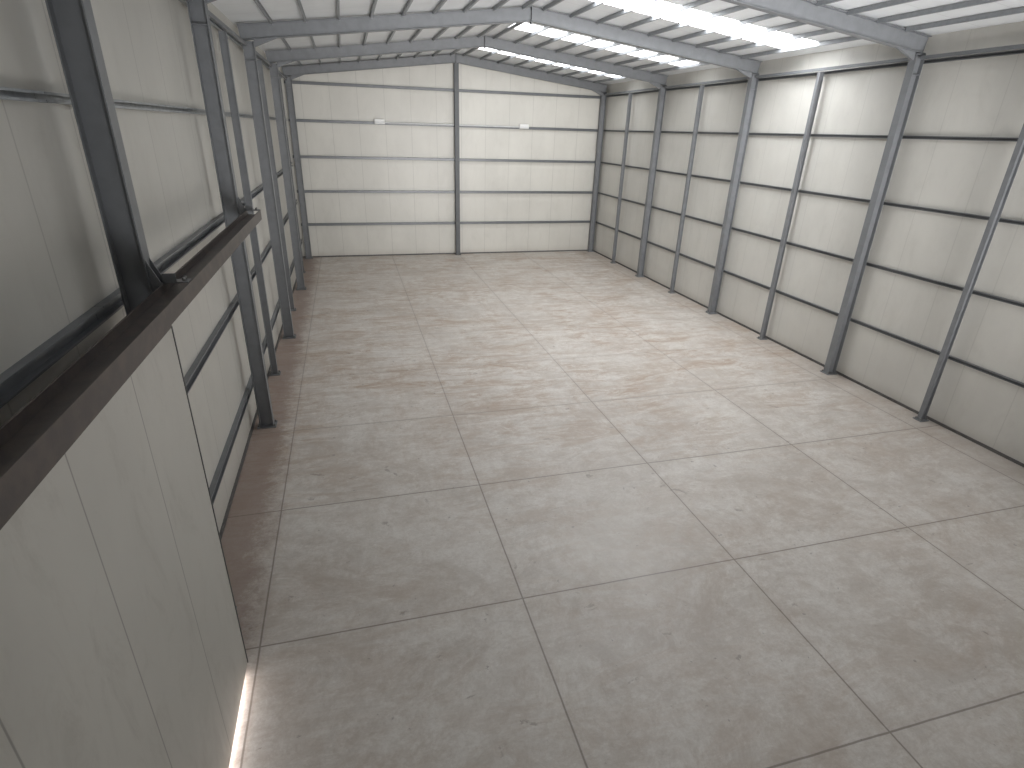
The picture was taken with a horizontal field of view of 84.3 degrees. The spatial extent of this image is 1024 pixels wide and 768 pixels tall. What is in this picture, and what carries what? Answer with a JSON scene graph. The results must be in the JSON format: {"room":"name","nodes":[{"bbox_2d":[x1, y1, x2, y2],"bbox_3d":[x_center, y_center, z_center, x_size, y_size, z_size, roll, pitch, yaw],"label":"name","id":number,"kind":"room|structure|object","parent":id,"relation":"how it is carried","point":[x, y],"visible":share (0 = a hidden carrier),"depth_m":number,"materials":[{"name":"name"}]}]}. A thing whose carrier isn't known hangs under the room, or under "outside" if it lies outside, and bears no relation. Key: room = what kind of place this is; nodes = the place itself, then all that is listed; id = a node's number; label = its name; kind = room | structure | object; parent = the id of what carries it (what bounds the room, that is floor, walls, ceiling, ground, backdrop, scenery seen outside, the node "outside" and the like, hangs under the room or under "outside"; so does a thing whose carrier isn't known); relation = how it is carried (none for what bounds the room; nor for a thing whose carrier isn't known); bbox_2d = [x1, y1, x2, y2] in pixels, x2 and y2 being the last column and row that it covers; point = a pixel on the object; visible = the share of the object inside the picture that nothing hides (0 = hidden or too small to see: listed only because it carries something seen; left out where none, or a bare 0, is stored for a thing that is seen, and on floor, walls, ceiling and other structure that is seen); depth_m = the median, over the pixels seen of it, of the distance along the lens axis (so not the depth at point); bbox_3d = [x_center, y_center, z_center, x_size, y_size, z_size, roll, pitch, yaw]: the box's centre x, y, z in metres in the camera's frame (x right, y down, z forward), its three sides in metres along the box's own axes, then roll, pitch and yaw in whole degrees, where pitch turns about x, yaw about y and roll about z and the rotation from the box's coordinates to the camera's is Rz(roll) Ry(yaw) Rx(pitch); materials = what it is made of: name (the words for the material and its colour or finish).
{"room":"empty warehouse","nodes":[
{"label":"empty warehouse","id":0,"kind":"room"},
{"bbox_2d":[0,0,302,531],"bbox_3d":[-5.281,-3.214,10.764,0.100,7.075,26.900,-5,25,-15],"label":"wall","id":1,"kind":"structure","parent":0,"point":[56,263],"depth_m":5.81,"materials":[{"name":"metal"}]},
{"bbox_2d":[0,87,46,102],"bbox_3d":[-2.476,-0.733,1.169,0.070,0.070,6.392,-5,25,-15],"label":"girt","id":2,"kind":"object","parent":1,"relation":"attached to","point":[6,93],"depth_m":3.71,"materials":[{"name":"metal"}]},
{"bbox_2d":[0,306,106,408],"bbox_3d":[-2.522,0.708,1.815,0.070,0.120,6.392,-5,25,-15],"label":"wall rail","id":3,"kind":"object","parent":1,"relation":"attached to","point":[16,378],"depth_m":3.78,"materials":[{"name":"metal"}]},
{"bbox_2d":[34,92,200,113],"bbox_3d":[-3.976,-3.023,6.169,0.070,0.070,4.992,-5,25,-15],"label":"girt","id":4,"kind":"object","parent":1,"relation":"attached to","point":[50,97],"depth_m":5.65,"materials":[{"name":"metal"}]},
{"bbox_2d":[0,205,261,767],"bbox_3d":[-2.731,1.183,4.912,0.210,3.930,11.360,-5,25,-15],"label":"sliding door","id":5,"kind":"structure","parent":1,"relation":"attached to","point":[122,645],"depth_m":3.22,"materials":[{"name":"metal"}]},
{"bbox_2d":[94,218,220,319],"bbox_3d":[-4.023,-1.581,6.815,0.070,0.120,4.992,-5,25,-15],"label":"girt","id":6,"kind":"object","parent":1,"relation":"attached to","point":[113,302],"depth_m":6.48,"materials":[{"name":"grey paint"}]},
{"bbox_2d":[179,0,238,43],"bbox_3d":[-5.250,-6.344,9.966,0.070,0.070,4.992,-5,25,-15],"label":"girt","id":7,"kind":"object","parent":1,"relation":"attached to","point":[216,26],"depth_m":10.22,"materials":[{"name":"metal"}]},
{"bbox_2d":[184,303,235,392],"bbox_3d":[-4.064,-0.305,7.388,0.070,0.120,4.992,-5,25,-15],"label":"girt","id":8,"kind":"object","parent":1,"relation":"attached to","point":[201,359],"depth_m":7.73,"materials":[{"name":"grey paint"}]},
{"bbox_2d":[196,109,249,117],"bbox_3d":[-5.293,-5.031,10.555,0.070,0.070,4.992,-5,25,-15],"label":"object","id":9,"kind":"structure","parent":1,"relation":"attached to","point":[202,111],"depth_m":10.45,"materials":[{"name":"metal"}]},
{"bbox_2d":[209,388,250,503],"bbox_3d":[-4.110,1.137,8.034,0.070,0.120,4.992,-5,25,-15],"label":"wall rail","id":10,"kind":"object","parent":1,"relation":"attached to","point":[218,475],"depth_m":8.40,"materials":[{"name":"metal"}]},
{"bbox_2d":[215,187,260,224],"bbox_3d":[-5.339,-3.590,11.201,0.070,0.120,4.992,-5,25,-15],"label":"girt","id":11,"kind":"object","parent":1,"relation":"attached to","point":[254,193],"depth_m":11.19,"materials":[{"name":"grey paint"}]},
{"bbox_2d":[231,247,268,309],"bbox_3d":[-5.380,-2.313,11.773,0.070,0.120,4.992,-5,25,-15],"label":"girt","id":12,"kind":"object","parent":1,"relation":"attached to","point":[265,253],"depth_m":11.71,"materials":[{"name":"grey paint"}]},
{"bbox_2d":[219,257,303,538],"bbox_3d":[-5.308,0.005,12.172,0.030,0.050,26.800,-5,25,-15],"label":"baseboard","id":13,"kind":"structure","parent":1,"relation":"attached to","point":[276,346],"depth_m":9.28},
{"bbox_2d":[246,309,277,393],"bbox_3d":[-5.426,-0.872,12.419,0.070,0.120,4.992,-5,25,-15],"label":"girt","id":14,"kind":"object","parent":1,"relation":"attached to","point":[274,316],"depth_m":12.37,"materials":[{"name":"grey paint"}]},
{"bbox_2d":[280,54,602,255],"bbox_3d":[-2.384,-9.504,24.029,13.200,7.873,0.100,-5,25,-15],"label":"wall","id":15,"kind":"structure","parent":0,"point":[313,102],"depth_m":23.92,"materials":[{"name":"metal"}]},
{"bbox_2d":[284,80,453,91],"bbox_3d":[-5.417,-11.607,22.048,6.518,0.100,0.090,-5,25,-15],"label":"girt","id":16,"kind":"object","parent":15,"relation":"attached to","point":[293,82],"depth_m":22.00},
{"bbox_2d":[288,119,453,126],"bbox_3d":[-5.455,-10.417,22.581,6.518,0.100,0.090,-5,25,-15],"label":"girt","id":17,"kind":"object","parent":15,"relation":"attached to","point":[297,120],"depth_m":22.34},
{"bbox_2d":[385,122,453,125],"bbox_3d":[-3.731,-10.560,22.952,2.792,0.050,0.050,-5,25,-15],"label":"cable conduit","id":18,"kind":"object","parent":17,"relation":"attached to","point":[385,122],"visible":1,"depth_m":22.93,"materials":[{"name":"grey plastic"}]},
{"bbox_2d":[293,155,454,160],"bbox_3d":[-5.493,-9.228,23.114,6.518,0.100,0.090,-5,25,-15],"label":"girt","id":19,"kind":"object","parent":15,"relation":"attached to","point":[301,156],"depth_m":23.09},
{"bbox_2d":[297,190,454,192],"bbox_3d":[-5.531,-8.039,23.647,6.518,0.100,0.090,-5,25,-15],"label":"girt","id":20,"kind":"object","parent":15,"relation":"attached to","point":[305,191],"depth_m":23.54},
{"bbox_2d":[301,222,454,225],"bbox_3d":[-5.569,-6.850,24.180,6.518,0.100,0.090,-5,25,-15],"label":"girt","id":21,"kind":"object","parent":15,"relation":"attached to","point":[372,223],"depth_m":24.16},
{"bbox_2d":[303,250,585,257],"bbox_3d":[-2.482,-5.910,25.571,13.200,0.050,0.030,-5,25,-15],"label":"baseboard","id":22,"kind":"structure","parent":15,"relation":"attached to","point":[547,250],"depth_m":25.37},
{"bbox_2d":[460,220,589,223],"bbox_3d":[0.712,-7.383,25.821,6.494,0.100,0.090,-5,25,-15],"label":"wall rail","id":23,"kind":"object","parent":15,"relation":"attached to","point":[577,221],"depth_m":25.68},
{"bbox_2d":[460,191,592,193],"bbox_3d":[0.750,-8.573,25.288,6.494,0.100,0.090,-5,25,-15],"label":"wall rail","id":24,"kind":"object","parent":15,"relation":"attached to","point":[525,192],"depth_m":25.35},
{"bbox_2d":[460,158,594,162],"bbox_3d":[0.788,-9.761,24.755,6.494,0.100,0.090,-5,25,-15],"label":"wall rail","id":25,"kind":"object","parent":15,"relation":"attached to","point":[461,159],"depth_m":24.65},
{"bbox_2d":[459,126,597,131],"bbox_3d":[0.827,-10.951,24.222,6.494,0.100,0.090,-5,25,-15],"label":"wall rail","id":26,"kind":"object","parent":15,"relation":"attached to","point":[530,128],"depth_m":24.33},
{"bbox_2d":[459,124,518,127],"bbox_3d":[-0.945,-10.797,23.680,2.588,0.050,0.050,-5,25,-15],"label":"cable conduit","id":27,"kind":"object","parent":26,"relation":"attached to","point":[459,124],"visible":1,"depth_m":23.66,"materials":[{"name":"grey plastic"}]},
{"bbox_2d":[459,89,599,98],"bbox_3d":[0.865,-12.140,23.689,6.494,0.100,0.090,-5,25,-15],"label":"wall rail","id":28,"kind":"object","parent":15,"relation":"attached to","point":[460,90],"depth_m":23.60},
{"bbox_2d":[211,0,1023,84],"bbox_3d":[1.248,-7.371,10.819,13.400,0.870,26.900,-5,25,-15],"label":"ceiling","id":29,"kind":"structure","parent":0,"point":[568,7],"depth_m":12.73,"materials":[{"name":"metal"}]},
{"bbox_2d":[433,0,446,14],"bbox_3d":[-1.128,-7.447,10.698,0.045,0.080,4.840,-5,25,-15],"label":"purlin","id":30,"kind":"structure","parent":29,"relation":"attached to","point":[442,2],"depth_m":12.10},
{"bbox_2d":[478,6,521,37],"bbox_3d":[-0.412,-9.859,15.509,0.045,0.080,4.840,-5,25,-15],"label":"purlin","id":31,"kind":"structure","parent":29,"relation":"attached to","point":[492,27],"depth_m":16.41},
{"bbox_2d":[493,23,522,38],"bbox_3d":[0.070,-9.893,15.638,0.045,0.080,4.840,-5,25,-15],"label":"purlin","id":32,"kind":"structure","parent":29,"relation":"attached to","point":[515,25],"depth_m":16.25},
{"bbox_2d":[479,47,620,77],"bbox_3d":[1.580,-11.855,20.836,5.898,0.742,1.100,-5,25,-15],"label":"window","id":33,"kind":"structure","parent":29,"relation":"attached to","point":[482,48],"depth_m":20.95,"materials":[{"name":"white"}]},
{"bbox_2d":[543,0,563,10],"bbox_3d":[1.386,-7.885,11.252,0.045,0.080,4.840,-5,25,-15],"label":"purlin","id":34,"kind":"structure","parent":29,"relation":"attached to","point":[555,2],"depth_m":12.81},
{"bbox_2d":[556,37,600,52],"bbox_3d":[2.087,-9.834,16.270,0.045,0.080,4.840,-5,25,-15],"label":"purlin","id":35,"kind":"structure","parent":29,"relation":"attached to","point":[592,38],"depth_m":16.70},
{"bbox_2d":[570,0,609,17],"bbox_3d":[2.058,-7.866,11.463,0.045,0.080,4.840,-5,25,-15],"label":"purlin","id":36,"kind":"structure","parent":29,"relation":"attached to","point":[599,2],"depth_m":12.58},
{"bbox_2d":[576,42,621,56],"bbox_3d":[2.760,-9.815,16.481,0.045,0.080,4.840,-5,25,-15],"label":"purlin","id":37,"kind":"structure","parent":29,"relation":"attached to","point":[616,43],"depth_m":16.90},
{"bbox_2d":[511,23,697,65],"bbox_3d":[2.870,-9.887,16.538,5.898,0.742,1.100,-5,25,-15],"label":"window","id":38,"kind":"structure","parent":29,"relation":"attached to","point":[527,27],"depth_m":16.41,"materials":[{"name":"white"}]},
{"bbox_2d":[595,48,645,61],"bbox_3d":[3.432,-9.795,16.692,0.045,0.080,4.840,-5,25,-15],"label":"purlin","id":39,"kind":"structure","parent":29,"relation":"attached to","point":[635,49],"depth_m":17.15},
{"bbox_2d":[597,0,659,23],"bbox_3d":[2.731,-7.846,11.674,0.045,0.080,4.840,-5,25,-15],"label":"purlin","id":40,"kind":"structure","parent":29,"relation":"attached to","point":[647,2],"depth_m":12.35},
{"bbox_2d":[614,53,667,65],"bbox_3d":[4.105,-9.775,16.903,0.045,0.080,4.840,-5,25,-15],"label":"purlin","id":41,"kind":"structure","parent":29,"relation":"attached to","point":[657,54],"depth_m":17.36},
{"bbox_2d":[633,58,689,69],"bbox_3d":[4.777,-9.755,17.114,0.045,0.080,4.840,-5,25,-15],"label":"purlin","id":42,"kind":"structure","parent":29,"relation":"attached to","point":[677,59],"depth_m":17.57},
{"bbox_2d":[651,62,709,73],"bbox_3d":[5.450,-9.736,17.325,0.045,0.080,4.840,-5,25,-15],"label":"purlin","id":43,"kind":"structure","parent":29,"relation":"attached to","point":[702,63],"depth_m":17.77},
{"bbox_2d":[592,0,816,48],"bbox_3d":[4.120,-7.979,12.372,5.898,0.742,1.200,-5,25,-15],"label":"skylight","id":44,"kind":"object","parent":29,"relation":"attached to","point":[659,7],"depth_m":12.43,"materials":[{"name":"white"}]},
{"bbox_2d":[672,14,777,42],"bbox_3d":[4.749,-7.787,12.306,0.045,0.080,4.840,-5,25,-15],"label":"purlin","id":45,"kind":"structure","parent":29,"relation":"attached to","point":[767,16],"depth_m":12.41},
{"bbox_2d":[696,22,806,47],"bbox_3d":[5.421,-7.767,12.517,0.045,0.080,4.840,-5,25,-15],"label":"purlin","id":46,"kind":"structure","parent":29,"relation":"attached to","point":[794,24],"depth_m":12.62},
{"bbox_2d":[719,29,833,53],"bbox_3d":[6.094,-7.747,12.728,0.045,0.080,4.840,-5,25,-15],"label":"purlin","id":47,"kind":"structure","parent":29,"relation":"attached to","point":[824,31],"depth_m":12.85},
{"bbox_2d":[741,36,860,58],"bbox_3d":[6.766,-7.728,12.939,0.045,0.080,4.840,-5,25,-15],"label":"purlin","id":48,"kind":"structure","parent":29,"relation":"attached to","point":[846,39],"depth_m":13.04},
{"bbox_2d":[905,7,1023,31],"bbox_3d":[8.082,-5.719,8.553,0.045,0.080,4.840,-5,25,-15],"label":"purlin","id":49,"kind":"structure","parent":29,"relation":"attached to","point":[1018,10],"depth_m":9.61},
{"bbox_2d":[221,251,1023,767],"bbox_3d":[1.025,-0.441,13.926,13.400,0.200,26.900,-5,25,-15],"label":"floor","id":50,"kind":"structure","parent":0,"point":[557,509],"depth_m":7.80,"materials":[{"name":"concrete"}]},
{"bbox_2d":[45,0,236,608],"bbox_3d":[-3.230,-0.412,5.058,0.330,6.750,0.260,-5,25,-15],"label":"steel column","id":51,"kind":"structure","parent":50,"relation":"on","point":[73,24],"depth_m":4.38,"materials":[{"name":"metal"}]},
{"bbox_2d":[145,258,162,291],"bbox_3d":[-3.058,-0.913,4.880,0.091,0.340,0.120,-5,25,-15],"label":"bracket","id":52,"kind":"object","parent":51,"relation":"attached to","point":[155,277],"visible":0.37,"depth_m":4.84,"materials":[{"name":"metal"}]},
{"bbox_2d":[186,0,277,428],"bbox_3d":[-4.472,-2.308,9.198,0.330,6.750,0.260,-5,25,-15],"label":"steel column","id":53,"kind":"structure","parent":50,"relation":"on","point":[198,12],"depth_m":8.83,"materials":[{"name":"metal"}]},
{"bbox_2d":[208,10,246,45],"bbox_3d":[-5.087,-6.322,10.025,0.060,0.060,4.810,-5,25,-15],"label":"strut","id":54,"kind":"object","parent":53,"relation":"attached to","point":[212,16],"visible":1,"depth_m":10.02,"materials":[{"name":"grey paint"}]},
{"bbox_3d":[-1.382,-6.094,8.392,6.540,1.203,0.150,-5,25,-15],"label":"rafter","id":55,"kind":"object","parent":53,"relation":"on","visible":0},
{"bbox_2d":[254,0,272,23],"bbox_3d":[-4.516,-6.775,9.989,0.045,0.080,4.840,-5,25,-15],"label":"purlin","id":56,"kind":"structure","parent":55,"relation":"attached to","point":[257,2],"depth_m":10.85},
{"bbox_2d":[218,30,280,375],"bbox_3d":[-5.238,-3.244,11.389,0.230,6.620,0.200,-5,25,-15],"label":"steel post","id":57,"kind":"object","parent":50,"relation":"on","point":[223,39],"visible":0.95,"depth_m":11.08,"materials":[{"name":"metal"}]},
{"bbox_2d":[243,41,295,338],"bbox_3d":[-5.788,-4.316,13.583,0.330,6.750,0.260,-5,25,-15],"label":"steel column","id":58,"kind":"structure","parent":50,"relation":"on","point":[250,57],"depth_m":13.39,"materials":[{"name":"metal"}]},
{"bbox_2d":[237,6,532,46],"bbox_3d":[-2.698,-8.102,12.777,6.540,1.203,0.150,-5,25,-15],"label":"rafter","id":59,"kind":"object","parent":58,"relation":"on","point":[261,33],"visible":0.9,"depth_m":12.69,"materials":[{"name":"grey paint"}]},
{"bbox_2d":[257,60,295,310],"bbox_3d":[-6.555,-5.252,15.775,0.230,6.620,0.200,-5,25,-15],"label":"steel post","id":60,"kind":"object","parent":50,"relation":"on","point":[259,62],"visible":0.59,"depth_m":15.61,"materials":[{"name":"metal"}]},
{"bbox_2d":[269,63,306,289],"bbox_3d":[-7.105,-6.324,17.969,0.330,6.750,0.260,-5,25,-15],"label":"steel column","id":61,"kind":"structure","parent":50,"relation":"on","point":[274,73],"depth_m":17.82,"materials":[{"name":"metal"}]},
{"bbox_2d":[265,36,484,66],"bbox_3d":[-4.014,-10.110,17.163,6.540,1.203,0.150,-5,25,-15],"label":"rafter","id":62,"kind":"object","parent":61,"relation":"on","point":[281,57],"visible":0.9,"depth_m":17.09,"materials":[{"name":"grey paint"}]},
{"bbox_2d":[279,75,305,272],"bbox_3d":[-7.871,-7.260,20.161,0.230,6.620,0.200,-5,25,-15],"label":"steel post","id":63,"kind":"object","parent":50,"relation":"on","point":[279,75],"visible":0.48,"depth_m":20.05,"materials":[{"name":"metal"}]},
{"bbox_2d":[285,76,312,258],"bbox_3d":[-8.453,-8.381,22.460,0.330,6.750,0.260,-5,25,-15],"label":"steel column","id":64,"kind":"structure","parent":50,"relation":"on","point":[288,82],"depth_m":22.34,"materials":[{"name":"metal"}]},
{"bbox_2d":[282,54,456,79],"bbox_3d":[-5.362,-12.167,21.654,6.540,1.203,0.150,-5,25,-15],"label":"rafter","id":65,"kind":"object","parent":64,"relation":"on","point":[294,72],"visible":0.9,"depth_m":21.59,"materials":[{"name":"grey paint"}]},
{"bbox_2d":[454,63,460,254],"bbox_3d":[-2.317,-9.252,23.903,0.260,7.520,0.220,-5,25,-15],"label":"steel post","id":66,"kind":"object","parent":50,"relation":"on","point":[456,66],"visible":1,"depth_m":23.73,"materials":[{"name":"metal"}]},
{"bbox_2d":[586,93,606,251],"bbox_3d":[3.844,-9.425,25.672,0.310,6.750,0.260,-5,25,-15],"label":"steel column","id":67,"kind":"structure","parent":50,"relation":"on","point":[603,97],"depth_m":25.56,"materials":[{"name":"metal"}]},
{"bbox_2d":[456,53,606,95],"bbox_3d":[0.932,-12.698,23.300,6.540,1.210,0.150,-5,25,-15],"label":"rafter","id":68,"kind":"object","parent":67,"relation":"on","point":[598,88],"visible":1,"depth_m":23.23,"materials":[{"name":"grey paint"}]},
{"bbox_2d":[610,93,632,263],"bbox_3d":[4.527,-8.313,23.399,0.220,6.620,0.190,-5,25,-15],"label":"steel post","id":69,"kind":"object","parent":50,"relation":"on","point":[630,94],"visible":1,"depth_m":23.29,"materials":[{"name":"metal"}]},
{"bbox_2d":[635,85,665,276],"bbox_3d":[5.192,-7.369,21.181,0.310,6.750,0.260,-5,25,-15],"label":"steel column","id":70,"kind":"structure","parent":50,"relation":"on","point":[662,92],"depth_m":21.05,"materials":[{"name":"metal"}]},
{"bbox_2d":[485,35,667,88],"bbox_3d":[2.280,-10.642,18.809,6.540,1.210,0.150,-5,25,-15],"label":"rafter","id":71,"kind":"object","parent":70,"relation":"on","point":[656,79],"visible":1,"depth_m":18.71,"materials":[{"name":"grey paint"}]},
{"bbox_2d":[515,26,551,43],"bbox_3d":[0.742,-9.874,15.849,0.045,0.080,4.840,-5,25,-15],"label":"purlin","id":72,"kind":"structure","parent":71,"relation":"attached to","point":[534,33],"depth_m":16.27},
{"bbox_2d":[604,88,658,94],"bbox_3d":[4.620,-11.412,22.077,0.060,0.060,4.930,-5,25,-15],"label":"strut","id":73,"kind":"object","parent":70,"relation":"attached to","point":[648,89],"visible":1,"depth_m":21.85,"materials":[{"name":"grey paint"}]},
{"bbox_2d":[668,85,704,293],"bbox_3d":[5.843,-6.305,19.014,0.220,6.620,0.190,-5,25,-15],"label":"steel post","id":74,"kind":"object","parent":50,"relation":"on","point":[701,88],"visible":1,"depth_m":18.86,"materials":[{"name":"metal"}]},
{"bbox_2d":[663,77,748,88],"bbox_3d":[5.952,-9.380,17.638,0.060,0.060,4.810,-5,25,-15],"label":"strut","id":75,"kind":"object","parent":74,"relation":"on","point":[740,78],"visible":0.93,"depth_m":17.32,"materials":[{"name":"grey paint"}]},
{"bbox_2d":[705,74,759,313],"bbox_3d":[6.508,-5.361,16.795,0.310,6.750,0.260,-5,25,-15],"label":"steel column","id":76,"kind":"structure","parent":50,"relation":"on","point":[752,84],"depth_m":16.63,"materials":[{"name":"metal"}]},
{"bbox_2d":[530,6,761,78],"bbox_3d":[3.596,-8.634,14.423,6.540,1.210,0.150,-5,25,-15],"label":"rafter","id":77,"kind":"object","parent":76,"relation":"on","point":[747,67],"visible":0.95,"depth_m":14.31,"materials":[{"name":"grey paint"}]},
{"bbox_2d":[535,32,575,48],"bbox_3d":[1.415,-9.854,16.060,0.045,0.080,4.840,-5,25,-15],"label":"purlin","id":78,"kind":"structure","parent":77,"relation":"attached to","point":[568,33],"depth_m":16.48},
{"bbox_2d":[757,72,824,339],"bbox_3d":[7.159,-4.297,14.628,0.220,6.620,0.190,-5,25,-15],"label":"steel post","id":79,"kind":"object","parent":50,"relation":"on","point":[820,75],"visible":1,"depth_m":14.44,"materials":[{"name":"metal"}]},
{"bbox_2d":[820,53,925,374],"bbox_3d":[7.824,-3.353,12.410,0.310,6.750,0.260,-5,25,-15],"label":"steel column","id":80,"kind":"structure","parent":50,"relation":"on","point":[914,67],"depth_m":12.19,"materials":[{"name":"metal"}]},
{"bbox_2d":[721,0,931,59],"bbox_3d":[4.913,-6.625,10.037,6.540,1.210,0.150,-5,25,-15],"label":"rafter","id":81,"kind":"object","parent":80,"relation":"on","point":[911,43],"visible":0.97,"depth_m":10.38,"materials":[{"name":"grey paint"}]},
{"bbox_2d":[623,0,714,30],"bbox_3d":[3.404,-7.826,11.885,0.045,0.080,4.840,-5,25,-15],"label":"purlin","id":82,"kind":"structure","parent":81,"relation":"attached to","point":[699,2],"depth_m":12.05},
{"bbox_2d":[648,6,746,36],"bbox_3d":[4.076,-7.806,12.096,0.045,0.080,4.840,-5,25,-15],"label":"purlin","id":83,"kind":"structure","parent":81,"relation":"attached to","point":[737,8],"depth_m":12.16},
{"bbox_2d":[816,0,842,6],"bbox_3d":[6.065,-5.779,7.921,0.045,0.080,4.840,-5,25,-15],"label":"purlin","id":84,"kind":"structure","parent":81,"relation":"attached to","point":[820,2],"depth_m":9.87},
{"bbox_2d":[877,0,1001,23],"bbox_3d":[7.410,-5.739,8.342,0.045,0.080,4.840,-5,25,-15],"label":"purlin","id":85,"kind":"structure","parent":81,"relation":"attached to","point":[969,3],"depth_m":9.43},
{"bbox_2d":[755,58,908,77],"bbox_3d":[7.268,-7.372,13.253,0.060,0.060,4.810,-5,25,-15],"label":"strut","id":86,"kind":"object","parent":80,"relation":"attached to","point":[900,59],"visible":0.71,"depth_m":12.80,"materials":[{"name":"grey paint"}]},
{"bbox_2d":[913,124,1023,421],"bbox_3d":[8.476,-2.289,10.242,0.220,6.620,0.190,-5,25,-15],"label":"steel post","id":87,"kind":"object","parent":50,"relation":"on","point":[1018,152],"visible":1,"depth_m":10.35,"materials":[{"name":"metal"}]},
{"bbox_2d":[593,21,1023,463],"bbox_3d":[7.544,-4.305,14.113,0.100,7.078,26.900,-5,25,-15],"label":"wall","id":88,"kind":"structure","parent":0,"point":[979,97],"depth_m":12.78,"materials":[{"name":"metal"}]},
{"bbox_2d":[596,221,640,239],"bbox_3d":[4.600,-6.588,24.325,0.060,0.060,5.192,-5,25,-15],"label":"wall rail","id":89,"kind":"object","parent":88,"relation":"attached to","point":[636,237],"depth_m":24.22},
{"bbox_2d":[598,192,652,207],"bbox_3d":[4.638,-7.777,23.792,0.060,0.060,5.192,-5,25,-15],"label":"wall rail","id":90,"kind":"object","parent":88,"relation":"attached to","point":[598,192],"depth_m":23.54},
{"bbox_2d":[601,162,656,170],"bbox_3d":[4.676,-8.966,23.259,0.060,0.060,5.192,-5,25,-15],"label":"wall rail","id":91,"kind":"object","parent":88,"relation":"attached to","point":[601,162],"depth_m":23.07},
{"bbox_2d":[607,89,666,96],"bbox_3d":[4.754,-11.386,22.175,0.060,0.060,5.192,-5,25,-15],"label":"wall rail","id":92,"kind":"object","parent":88,"relation":"attached to","point":[652,91],"depth_m":21.87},
{"bbox_2d":[647,241,714,268],"bbox_3d":[5.942,-4.540,19.852,0.060,0.060,4.992,-5,25,-15],"label":"wall rail","id":93,"kind":"object","parent":88,"relation":"attached to","point":[649,242],"depth_m":19.61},
{"bbox_2d":[652,206,731,228],"bbox_3d":[5.981,-5.729,19.319,0.060,0.060,4.992,-5,25,-15],"label":"wall rail","id":94,"kind":"object","parent":88,"relation":"attached to","point":[661,209],"depth_m":19.06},
{"bbox_2d":[657,170,730,181],"bbox_3d":[6.019,-6.918,18.786,0.060,0.060,4.992,-5,25,-15],"label":"wall rail","id":95,"kind":"object","parent":88,"relation":"attached to","point":[684,174],"depth_m":18.55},
{"bbox_2d":[661,131,738,134],"bbox_3d":[6.057,-8.107,18.253,0.060,0.060,4.992,-5,25,-15],"label":"wall rail","id":96,"kind":"object","parent":88,"relation":"attached to","point":[728,133],"depth_m":17.96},
{"bbox_2d":[666,80,747,90],"bbox_3d":[6.096,-9.338,17.701,0.060,0.060,4.992,-5,25,-15],"label":"wall rail","id":97,"kind":"object","parent":88,"relation":"attached to","point":[742,81],"depth_m":17.43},
{"bbox_2d":[723,270,838,315],"bbox_3d":[7.258,-2.531,15.466,0.060,0.060,4.992,-5,25,-15],"label":"wall rail","id":98,"kind":"object","parent":88,"relation":"attached to","point":[724,271],"depth_m":15.08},
{"bbox_2d":[732,227,853,261],"bbox_3d":[7.297,-3.721,14.933,0.060,0.060,4.992,-5,25,-15],"label":"wall rail","id":99,"kind":"object","parent":88,"relation":"attached to","point":[733,228],"depth_m":14.56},
{"bbox_2d":[740,181,869,202],"bbox_3d":[7.335,-4.909,14.400,0.060,0.060,4.992,-5,25,-15],"label":"wall rail","id":100,"kind":"object","parent":88,"relation":"attached to","point":[741,182],"depth_m":14.02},
{"bbox_2d":[594,250,1023,466],"bbox_3d":[7.392,-1.074,15.489,0.030,0.050,26.800,-5,25,-15],"label":"baseboard","id":101,"kind":"structure","parent":88,"relation":"attached to","point":[727,317],"depth_m":12.90,"materials":[{"name":"metal"}]},
{"bbox_2d":[749,133,887,137],"bbox_3d":[7.373,-6.099,13.867,0.060,0.060,4.992,-5,25,-15],"label":"wall rail","id":102,"kind":"object","parent":88,"relation":"attached to","point":[769,134],"depth_m":13.46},
{"bbox_2d":[758,62,907,80],"bbox_3d":[7.413,-7.329,13.315,0.060,0.060,4.992,-5,25,-15],"label":"wall rail","id":103,"kind":"object","parent":88,"relation":"attached to","point":[904,63],"depth_m":12.91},
{"bbox_2d":[850,318,1023,387],"bbox_3d":[8.575,-0.523,11.080,0.060,0.060,4.992,-5,25,-15],"label":"wall rail","id":104,"kind":"object","parent":88,"relation":"attached to","point":[1010,380],"depth_m":11.26,"materials":[{"name":"metal"}]},
{"bbox_2d":[866,262,1023,307],"bbox_3d":[8.613,-1.713,10.547,0.060,0.060,4.992,-5,25,-15],"label":"wall rail","id":105,"kind":"object","parent":88,"relation":"attached to","point":[952,286],"depth_m":11.03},
{"bbox_2d":[883,202,1023,225],"bbox_3d":[8.651,-2.901,10.014,0.060,0.060,4.992,-5,25,-15],"label":"wall rail","id":106,"kind":"object","parent":88,"relation":"attached to","point":[1010,221],"depth_m":10.79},
{"bbox_2d":[902,136,1017,141],"bbox_3d":[8.689,-4.091,9.481,0.060,0.060,4.992,-5,25,-15],"label":"wall rail","id":107,"kind":"object","parent":88,"relation":"attached to","point":[903,137],"depth_m":10.51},
{"bbox_2d":[924,49,1023,63],"bbox_3d":[8.729,-5.321,8.930,0.060,0.060,4.992,-5,25,-15],"label":"wall rail","id":108,"kind":"object","parent":88,"relation":"attached to","point":[1021,51],"depth_m":10.17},
{"bbox_3d":[9.140,-1.345,8.024,0.310,6.750,0.260,-5,25,-15],"label":"steel column","id":109,"kind":"structure","parent":0,"visible":0},
{"bbox_2d":[920,44,1023,59],"bbox_3d":[8.584,-5.363,8.867,0.060,0.060,4.810,-5,25,-15],"label":"strut","id":110,"kind":"object","parent":109,"relation":"attached to","point":[1018,46],"visible":1,"depth_m":10.05,"materials":[{"name":"grey paint"}]},
{"bbox_3d":[6.229,-4.617,5.652,6.540,1.210,0.150,-5,25,-15],"label":"rafter","id":111,"kind":"object","parent":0,"visible":0},
{"bbox_2d":[847,0,917,14],"bbox_3d":[6.737,-5.759,8.132,0.045,0.080,4.840,-5,25,-15],"label":"purlin","id":112,"kind":"structure","parent":111,"relation":"attached to","point":[891,2],"depth_m":9.67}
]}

